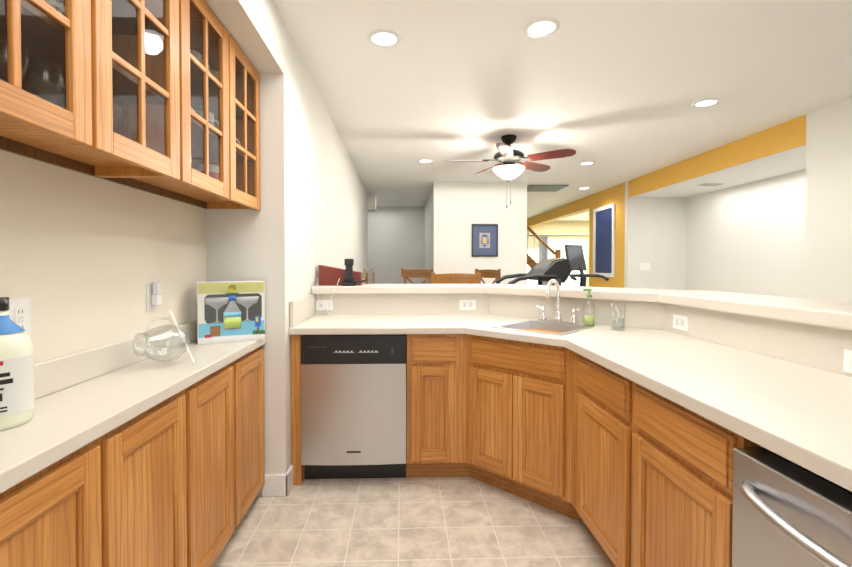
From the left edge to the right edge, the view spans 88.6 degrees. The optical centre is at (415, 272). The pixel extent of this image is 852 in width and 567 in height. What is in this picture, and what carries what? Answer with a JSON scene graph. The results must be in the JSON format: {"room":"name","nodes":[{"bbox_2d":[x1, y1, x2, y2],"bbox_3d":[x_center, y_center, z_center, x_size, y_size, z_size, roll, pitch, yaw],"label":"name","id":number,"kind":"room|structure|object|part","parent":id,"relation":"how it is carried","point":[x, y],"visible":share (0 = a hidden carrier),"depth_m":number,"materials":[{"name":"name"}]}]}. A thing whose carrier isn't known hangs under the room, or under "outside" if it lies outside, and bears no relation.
{"room":"kitchen","nodes":[
{"label":"kitchen","id":0,"kind":"room"},
{"bbox_2d":[0,150,206,363],"bbox_3d":[-1.194,0.109,0.272,0.235,2.310,4.210,0,1,-2],"label":"wall","id":1,"kind":"structure","parent":0,"point":[85,259],"depth_m":1.49,"materials":[{"name":"beige paint"}]},
{"bbox_2d":[8,297,30,338],"bbox_3d":[-1.100,0.132,1.211,0.009,0.118,0.072,0,1,-2],"label":"outlet","id":2,"kind":"object","parent":1,"relation":"attached to","point":[19,310],"visible":0.69,"depth_m":1.22,"materials":[{"name":"white plastic"}]},
{"bbox_2d":[0,0,123,159],"bbox_3d":[-0.945,-0.680,0.869,0.296,0.743,0.569,0,1,-2],"label":"upper cabinet","id":3,"kind":"object","parent":1,"relation":"attached to","point":[62,69],"depth_m":1.08,"materials":[{"name":"brown wood"}]},
{"bbox_2d":[38,0,195,187],"bbox_3d":[-0.958,-0.687,1.298,0.296,0.743,0.569,0,1,-2],"label":"upper cabinet","id":4,"kind":"object","parent":1,"relation":"attached to","point":[160,97],"depth_m":1.49,"materials":[{"name":"brown wood"}]},
{"bbox_2d":[146,283,157,311],"bbox_3d":[-1.120,0.105,1.855,0.008,0.118,0.072,0,1,-2],"label":"outlet","id":5,"kind":"object","parent":1,"relation":"attached to","point":[150,307],"visible":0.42,"depth_m":1.83,"materials":[{"name":"white plastic"}]},
{"bbox_2d":[151,281,161,304],"bbox_3d":[-1.101,0.090,1.856,0.030,0.100,0.036,0,1,-2],"label":"light","id":6,"kind":"object","parent":5,"relation":"attached to","point":[156,297],"visible":1,"depth_m":1.84,"materials":[{"name":"white plastic"}]},
{"bbox_2d":[135,0,239,203],"bbox_3d":[-0.971,-0.693,1.727,0.296,0.743,0.570,0,1,-2],"label":"upper cabinet","id":7,"kind":"object","parent":1,"relation":"attached to","point":[217,52],"depth_m":1.92,"materials":[{"name":"brown wood"}]},
{"bbox_2d":[191,48,260,210],"bbox_3d":[-0.983,-0.699,2.121,0.296,0.743,0.499,0,1,-2],"label":"upper cabinet","id":8,"kind":"object","parent":1,"relation":"attached to","point":[250,168],"depth_m":2.31,"materials":[{"name":"brown wood"}]},
{"bbox_2d":[205,0,283,73],"bbox_3d":[-0.982,-1.191,0.259,0.658,0.290,4.210,0,1,-2],"label":"soffit","id":9,"kind":"object","parent":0,"point":[255,29],"depth_m":2.04,"materials":[{"name":"white paint"}]},
{"bbox_2d":[206,22,367,495],"bbox_3d":[-1.134,-0.111,5.224,0.658,2.600,5.690,0,1,-2],"label":"wall","id":10,"kind":"structure","parent":0,"point":[305,219],"depth_m":2.44,"materials":[{"name":"white paint"}]},
{"bbox_2d":[262,474,287,496],"bbox_3d":[-0.775,1.172,2.400,0.142,0.120,0.015,0,1,-2],"label":"baseboard","id":11,"kind":"structure","parent":10,"relation":"attached to","point":[274,485],"depth_m":2.39,"materials":[{"name":"white wood"}]},
{"bbox_2d":[286,465,292,495],"bbox_3d":[-0.713,1.171,2.457,0.014,0.120,0.125,0,1,-2],"label":"baseboard return","id":12,"kind":"object","parent":10,"relation":"attached to","point":[289,480],"visible":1,"depth_m":2.43,"materials":[{"name":"white wood"}]},
{"bbox_2d":[313,265,314,280],"bbox_3d":[-0.737,0.005,3.162,0.008,0.118,0.072,0,1,-2],"label":"phone jack","id":13,"kind":"object","parent":10,"relation":"attached to","point":[313,272],"visible":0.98,"depth_m":3.14,"materials":[{"name":"white plastic"}]},
{"bbox_2d":[368,206,424,283],"bbox_3d":[-0.959,-0.182,9.976,2.300,2.600,0.200,0,1,-2],"label":"wall","id":14,"kind":"structure","parent":0,"point":[396,240],"depth_m":9.88,"materials":[{"name":"white paint"}]},
{"bbox_2d":[212,476,614,566],"bbox_3d":[2.771,1.231,5.809,9.500,0.100,15.000,0,1,-2],"label":"floor","id":15,"kind":"structure","parent":0,"point":[463,521],"depth_m":2.10,"materials":[{"name":"tile"}]},
{"bbox_2d":[0,320,266,566],"bbox_3d":[-0.938,0.759,1.105,0.323,0.985,2.576,0,1,-2],"label":"base cabinets","id":16,"kind":"object","parent":15,"relation":"on","point":[118,454],"visible":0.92,"depth_m":1.34,"materials":[{"name":"brown wood"}]},
{"bbox_2d":[0,297,33,430],"bbox_3d":[-1.001,0.214,1.045,0.130,0.305,0.130,0,1,-2],"label":"bottle","id":17,"kind":"object","parent":16,"relation":"on","point":[16,379],"visible":1,"depth_m":1.03,"materials":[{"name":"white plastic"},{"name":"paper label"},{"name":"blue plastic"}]},
{"bbox_2d":[132,310,194,362],"bbox_3d":[-0.950,0.248,1.679,0.216,0.212,0.187,0,1,-2],"label":"pitcher","id":18,"kind":"object","parent":16,"relation":"on","point":[184,347],"visible":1,"depth_m":1.68,"materials":[{"name":"clear glass"}]},
{"bbox_2d":[196,281,264,344],"bbox_3d":[-0.943,0.198,2.228,0.310,0.300,0.129,0,1,-29],"label":"gift box","id":19,"kind":"object","parent":16,"relation":"on","point":[230,311],"visible":1,"depth_m":2.17,"materials":[{"name":"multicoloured printed cardboard"}]},
{"bbox_2d":[363,269,373,283],"bbox_3d":[-0.510,0.562,6.401,0.422,1.220,0.490,0,1,8],"label":"stool","id":20,"kind":"object","parent":15,"relation":"on","point":[368,275],"visible":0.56,"depth_m":6.29,"materials":[{"name":"brown wood"}]},
{"bbox_2d":[401,269,433,283],"bbox_3d":[0.049,0.556,6.755,0.490,1.220,0.422,0,1,8],"label":"stool","id":21,"kind":"object","parent":15,"relation":"on","point":[416,273],"visible":0.31,"depth_m":6.58,"materials":[{"name":"brown wood"}]},
{"bbox_2d":[431,272,480,283],"bbox_3d":[0.389,0.600,4.535,0.490,1.200,0.422,0,1,-2],"label":"stool","id":22,"kind":"object","parent":15,"relation":"on","point":[455,278],"visible":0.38,"depth_m":4.34,"materials":[{"name":"brown wood"}]},
{"bbox_2d":[475,269,500,283],"bbox_3d":[1.192,0.561,6.445,0.422,1.220,0.490,-1,1,-37],"label":"stool","id":23,"kind":"object","parent":15,"relation":"on","point":[489,273],"visible":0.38,"depth_m":6.32,"materials":[{"name":"brown wood"}]},
{"bbox_2d":[495,258,571,285],"bbox_3d":[1.063,0.511,5.206,1.349,1.358,0.720,0,1,-2],"label":"treadmill","id":24,"kind":"object","parent":15,"relation":"on","point":[558,270],"visible":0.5,"depth_m":4.90,"materials":[{"name":"black plastic"}]},
{"bbox_2d":[527,225,560,285],"bbox_3d":[2.884,-0.179,10.594,1.220,2.575,0.100,0,1,-2],"label":"stair rail","id":25,"kind":"object","parent":15,"relation":"on","point":[531,263],"visible":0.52,"depth_m":10.57,"materials":[{"name":"brown wood"}]},
{"bbox_2d":[289,292,851,566],"bbox_3d":[0.423,0.716,1.312,2.210,1.064,3.970,0,1,-2],"label":"base cabinet","id":26,"kind":"object","parent":15,"relation":"on","point":[718,433],"depth_m":1.93,"materials":[{"name":"brown wood"}]},
{"bbox_2d":[316,300,332,309],"bbox_3d":[-0.653,0.236,3.113,0.118,0.072,0.008,0,1,-2],"label":"electrical outlet","id":27,"kind":"object","parent":26,"relation":"attached to","point":[319,305],"visible":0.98,"depth_m":3.11,"materials":[{"name":"white plastic"}]},
{"bbox_2d":[318,265,362,284],"bbox_3d":[-0.563,0.022,3.282,0.310,0.150,0.150,0,1,-2],"label":"desk organizer","id":28,"kind":"object","parent":26,"relation":"on","point":[328,275],"visible":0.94,"depth_m":3.21,"materials":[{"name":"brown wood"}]},
{"bbox_2d":[342,259,355,285],"bbox_3d":[-0.485,0.001,3.164,0.100,0.195,0.060,0,1,-2],"label":"phone","id":29,"kind":"object","parent":26,"relation":"on","point":[348,263],"visible":0.81,"depth_m":3.15,"materials":[{"name":"black plastic"}]},
{"bbox_2d":[348,278,365,282],"bbox_3d":[-0.422,0.060,3.122,0.133,0.034,0.034,0,1,-2],"label":"cord","id":30,"kind":"object","parent":29,"relation":"attached to","point":[356,281],"visible":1,"depth_m":3.12,"materials":[{"name":"black plastic"}]},
{"bbox_2d":[301,334,405,478],"bbox_3d":[-0.359,0.796,2.559,0.600,0.867,0.132,0,1,-2],"label":"dishwasher","id":31,"kind":"object","parent":26,"relation":"in","point":[353,386],"depth_m":2.50,"materials":[{"name":"silver metal"}]},
{"bbox_2d":[459,300,475,309],"bbox_3d":[0.371,0.236,3.144,0.118,0.072,0.008,0,1,-2],"label":"electrical outlet","id":32,"kind":"object","parent":26,"relation":"attached to","point":[467,304],"visible":1,"depth_m":3.14,"materials":[{"name":"white plastic"}]},
{"bbox_2d":[289,315,851,491],"bbox_3d":[0.355,0.355,1.234,2.070,0.039,3.830,0,1,-2],"label":"countertop","id":33,"kind":"structure","parent":26,"relation":"on","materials":[{"name":"stone"}]},
{"bbox_2d":[490,320,593,335],"bbox_3d":[0.723,0.384,2.498,0.424,0.144,0.424,1,1,43],"label":"sink","id":34,"kind":"object","parent":33,"relation":"in","point":[538,327],"depth_m":2.60,"materials":[{"name":"silver metal"}]},
{"bbox_2d":[536,279,579,324],"bbox_3d":[0.839,0.178,2.662,0.285,0.270,0.178,1,1,43],"label":"faucet","id":35,"kind":"object","parent":33,"relation":"on","point":[558,318],"visible":1,"depth_m":2.69,"materials":[{"name":"silver metal"}]},
{"bbox_2d":[583,289,594,325],"bbox_3d":[1.022,0.206,2.583,0.067,0.216,0.063,0,1,-2],"label":"soap bottle","id":36,"kind":"object","parent":33,"relation":"on","point":[588,319],"visible":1,"depth_m":2.57,"materials":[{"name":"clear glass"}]},
{"bbox_2d":[610,303,625,330],"bbox_3d":[1.110,0.244,2.401,0.082,0.145,0.082,0,1,-2],"label":"drinking glass","id":37,"kind":"object","parent":33,"relation":"on","point":[620,322],"visible":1,"depth_m":2.39,"materials":[{"name":"glass"}]},
{"bbox_2d":[673,314,688,330],"bbox_3d":[1.355,0.259,2.239,0.008,0.072,0.118,0,1,-2],"label":"electrical outlet","id":38,"kind":"object","parent":26,"relation":"attached to","point":[680,322],"visible":1,"depth_m":2.23,"materials":[{"name":"white plastic"}]},
{"bbox_2d":[732,446,851,566],"bbox_3d":[0.810,0.822,0.748,0.092,0.869,0.602,0,1,-2],"label":"dishwasher","id":39,"kind":"object","parent":26,"relation":"in","point":[817,504],"depth_m":0.91,"materials":[{"name":"silver metal"}]},
{"bbox_3d":[0.733,0.492,0.741,0.081,0.026,0.526,0,1,-2],"label":"handle","id":40,"kind":"part","parent":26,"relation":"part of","materials":[{"name":"silver metal"}]},
{"bbox_2d":[843,349,851,372],"bbox_3d":[1.383,0.286,1.350,0.008,0.072,0.118,0,1,-2],"label":"electrical outlet","id":41,"kind":"object","parent":26,"relation":"attached to","point":[847,361],"visible":1,"depth_m":1.40,"materials":[{"name":"white plastic"}]},
{"bbox_2d":[564,245,608,286],"bbox_3d":[1.978,0.438,4.872,0.424,1.513,1.200,0,1,-2],"label":"exercise bike","id":42,"kind":"object","parent":15,"relation":"on","point":[574,254],"visible":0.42,"depth_m":5.15,"materials":[{"name":"black"}]},
{"bbox_2d":[425,182,526,284],"bbox_3d":[0.988,-0.160,8.470,1.500,2.600,2.930,0,1,-2],"label":"wall","id":43,"kind":"structure","parent":0,"point":[454,211],"depth_m":7.00,"materials":[{"name":"white paint"}]},
{"bbox_2d":[472,224,497,256],"bbox_3d":[1.100,-0.507,6.991,0.420,0.520,0.020,0,1,-2],"label":"framed picture","id":44,"kind":"object","parent":43,"relation":"attached to","point":[484,240],"visible":1,"depth_m":6.99,"materials":[{"name":"blue"}]},
{"bbox_2d":[528,221,588,286],"bbox_3d":[4.446,-0.230,13.143,5.700,2.600,0.200,0,1,-2],"label":"wall","id":45,"kind":"structure","parent":0,"point":[566,228],"depth_m":13.03,"materials":[{"name":"paint"}]},
{"bbox_2d":[527,248,539,284],"bbox_3d":[3.400,0.147,12.997,0.600,1.750,0.030,0,1,-2],"label":"window","id":46,"kind":"structure","parent":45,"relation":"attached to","point":[537,260],"depth_m":13.00,"materials":[{"name":"white glass"}]},
{"bbox_2d":[529,235,588,284],"bbox_3d":[4.851,-0.083,12.988,3.500,2.010,0.044,0,1,-2],"label":"curtain","id":47,"kind":"object","parent":45,"relation":"hanging from","point":[544,251],"visible":0.38,"depth_m":12.93,"materials":[{"name":"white fabric"}]},
{"bbox_2d":[548,239,586,286],"bbox_3d":[4.500,0.022,13.028,1.200,2.000,0.030,0,1,-2],"label":"window","id":48,"kind":"structure","parent":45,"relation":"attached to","point":[556,244],"depth_m":13.02,"materials":[{"name":"white glass"}]},
{"bbox_2d":[274,0,851,220],"bbox_3d":[2.771,-1.463,5.769,9.500,0.112,15.000,0,1,-2],"label":"ceiling","id":49,"kind":"structure","parent":0,"point":[614,90],"depth_m":3.15,"materials":[{"name":"paint"}]},
{"bbox_2d":[368,193,375,211],"bbox_3d":[-1.405,-1.306,8.194,1.300,0.300,0.300,0,1,-2],"label":"beam","id":50,"kind":"structure","parent":49,"relation":"attached to","point":[371,202],"depth_m":8.06,"materials":[{"name":"white paint"}]},
{"bbox_2d":[367,29,400,47],"bbox_3d":[-0.187,-1.368,2.562,0.196,0.006,0.196,0,1,-2],"label":"recessed light","id":51,"kind":"object","parent":49,"relation":"in","point":[383,37],"visible":1,"depth_m":2.56,"materials":[{"name":"white"}]},
{"bbox_2d":[418,159,432,162],"bbox_3d":[0.121,-1.413,5.568,0.196,0.006,0.196,0,1,-2],"label":"recessed light","id":52,"kind":"object","parent":49,"relation":"in","point":[425,161],"visible":0.96,"depth_m":5.57,"materials":[{"name":"white"}]},
{"bbox_2d":[444,134,575,207],"bbox_3d":[0.901,-1.031,4.517,1.233,0.737,1.286,0,1,-2],"label":"ceiling fan","id":53,"kind":"object","parent":49,"relation":"hanging from","point":[507,156],"visible":1,"depth_m":4.43,"materials":[{"name":"brown wood"}]},
{"bbox_3d":[0.959,-1.015,4.519,0.330,0.119,0.330,0,1,-2],"label":"lamp shade","id":54,"kind":"part","parent":53,"relation":"part of","materials":[{"name":"white glass"}]},
{"bbox_2d":[524,18,559,37],"bbox_3d":[0.705,-1.366,2.447,0.196,0.006,0.196,0,1,-2],"label":"recessed light","id":55,"kind":"object","parent":49,"relation":"in","point":[539,28],"visible":1,"depth_m":2.44,"materials":[{"name":"white"}]},
{"bbox_2d":[527,196,589,227],"bbox_3d":[3.328,-1.377,10.605,0.190,0.230,4.570,0,1,-2],"label":"beam","id":56,"kind":"structure","parent":49,"relation":"attached to","point":[572,208],"depth_m":9.85,"materials":[{"name":"paint"}]},
{"bbox_2d":[579,161,594,164],"bbox_3d":[2.224,-1.415,5.683,0.196,0.006,0.196,0,1,-2],"label":"recessed light","id":57,"kind":"object","parent":49,"relation":"in","point":[587,163],"visible":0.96,"depth_m":5.68,"materials":[{"name":"white"}]},
{"bbox_2d":[692,98,719,107],"bbox_3d":[2.374,-1.383,3.577,0.196,0.006,0.196,0,1,-2],"label":"recessed light","id":58,"kind":"object","parent":49,"relation":"in","point":[707,102],"visible":1,"depth_m":3.56,"materials":[{"name":"white"}]},
{"bbox_2d":[628,115,805,197],"bbox_3d":[3.404,-1.283,5.366,0.020,0.260,3.050,0,1,-2],"label":"beam","id":59,"kind":"structure","parent":49,"relation":"attached to","point":[787,135],"depth_m":4.75,"materials":[{"name":"paint"}]},
{"bbox_2d":[589,182,624,287],"bbox_3d":[3.419,-0.147,7.675,0.190,2.600,1.330,0,1,-2],"label":"wall","id":60,"kind":"structure","parent":0,"point":[614,194],"depth_m":7.30,"materials":[{"name":"paint"}]},
{"bbox_2d":[593,203,614,276],"bbox_3d":[3.307,-0.538,7.705,0.030,1.240,0.790,0,1,-2],"label":"board","id":61,"kind":"object","parent":60,"relation":"attached to","point":[604,240],"visible":0.92,"depth_m":7.68,"materials":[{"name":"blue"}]},
{"bbox_2d":[624,181,686,289],"bbox_3d":[3.915,-0.137,6.975,1.140,2.600,0.100,0,1,-2],"label":"wall","id":62,"kind":"structure","parent":0,"point":[655,233],"depth_m":6.92,"materials":[{"name":"white paint"}]},
{"bbox_2d":[640,263,649,269],"bbox_3d":[3.627,-0.086,6.910,0.164,0.118,0.012,0,1,-2],"label":"light switch","id":63,"kind":"object","parent":62,"relation":"attached to","point":[644,266],"visible":1,"depth_m":6.91,"materials":[{"name":"white plastic"}]},
{"bbox_2d":[630,145,805,197],"bbox_3d":[3.887,-1.277,4.955,0.920,0.260,3.900,0,1,-2],"label":"ceiling","id":64,"kind":"structure","parent":0,"point":[783,162],"depth_m":5.21,"materials":[{"name":"paint"}]},
{"bbox_2d":[697,183,721,185],"bbox_3d":[3.897,-1.155,5.783,0.250,0.006,0.150,0,1,-2],"label":"ceiling vent","id":65,"kind":"object","parent":64,"relation":"in","point":[711,184],"visible":0.86,"depth_m":5.75,"materials":[{"name":"grey"}]},
{"bbox_2d":[686,169,805,297],"bbox_3d":[4.447,-0.107,4.990,0.200,2.600,3.900,0,1,-2],"label":"wall","id":66,"kind":"structure","parent":0,"point":[748,238],"depth_m":5.65,"materials":[{"name":"white paint"}]},
{"bbox_2d":[804,97,851,301],"bbox_3d":[3.613,-0.050,1.188,0.200,2.600,5.350,0,1,-2],"label":"wall","id":67,"kind":"structure","parent":0,"point":[828,235],"depth_m":3.63,"materials":[{"name":"white paint"}]}
]}

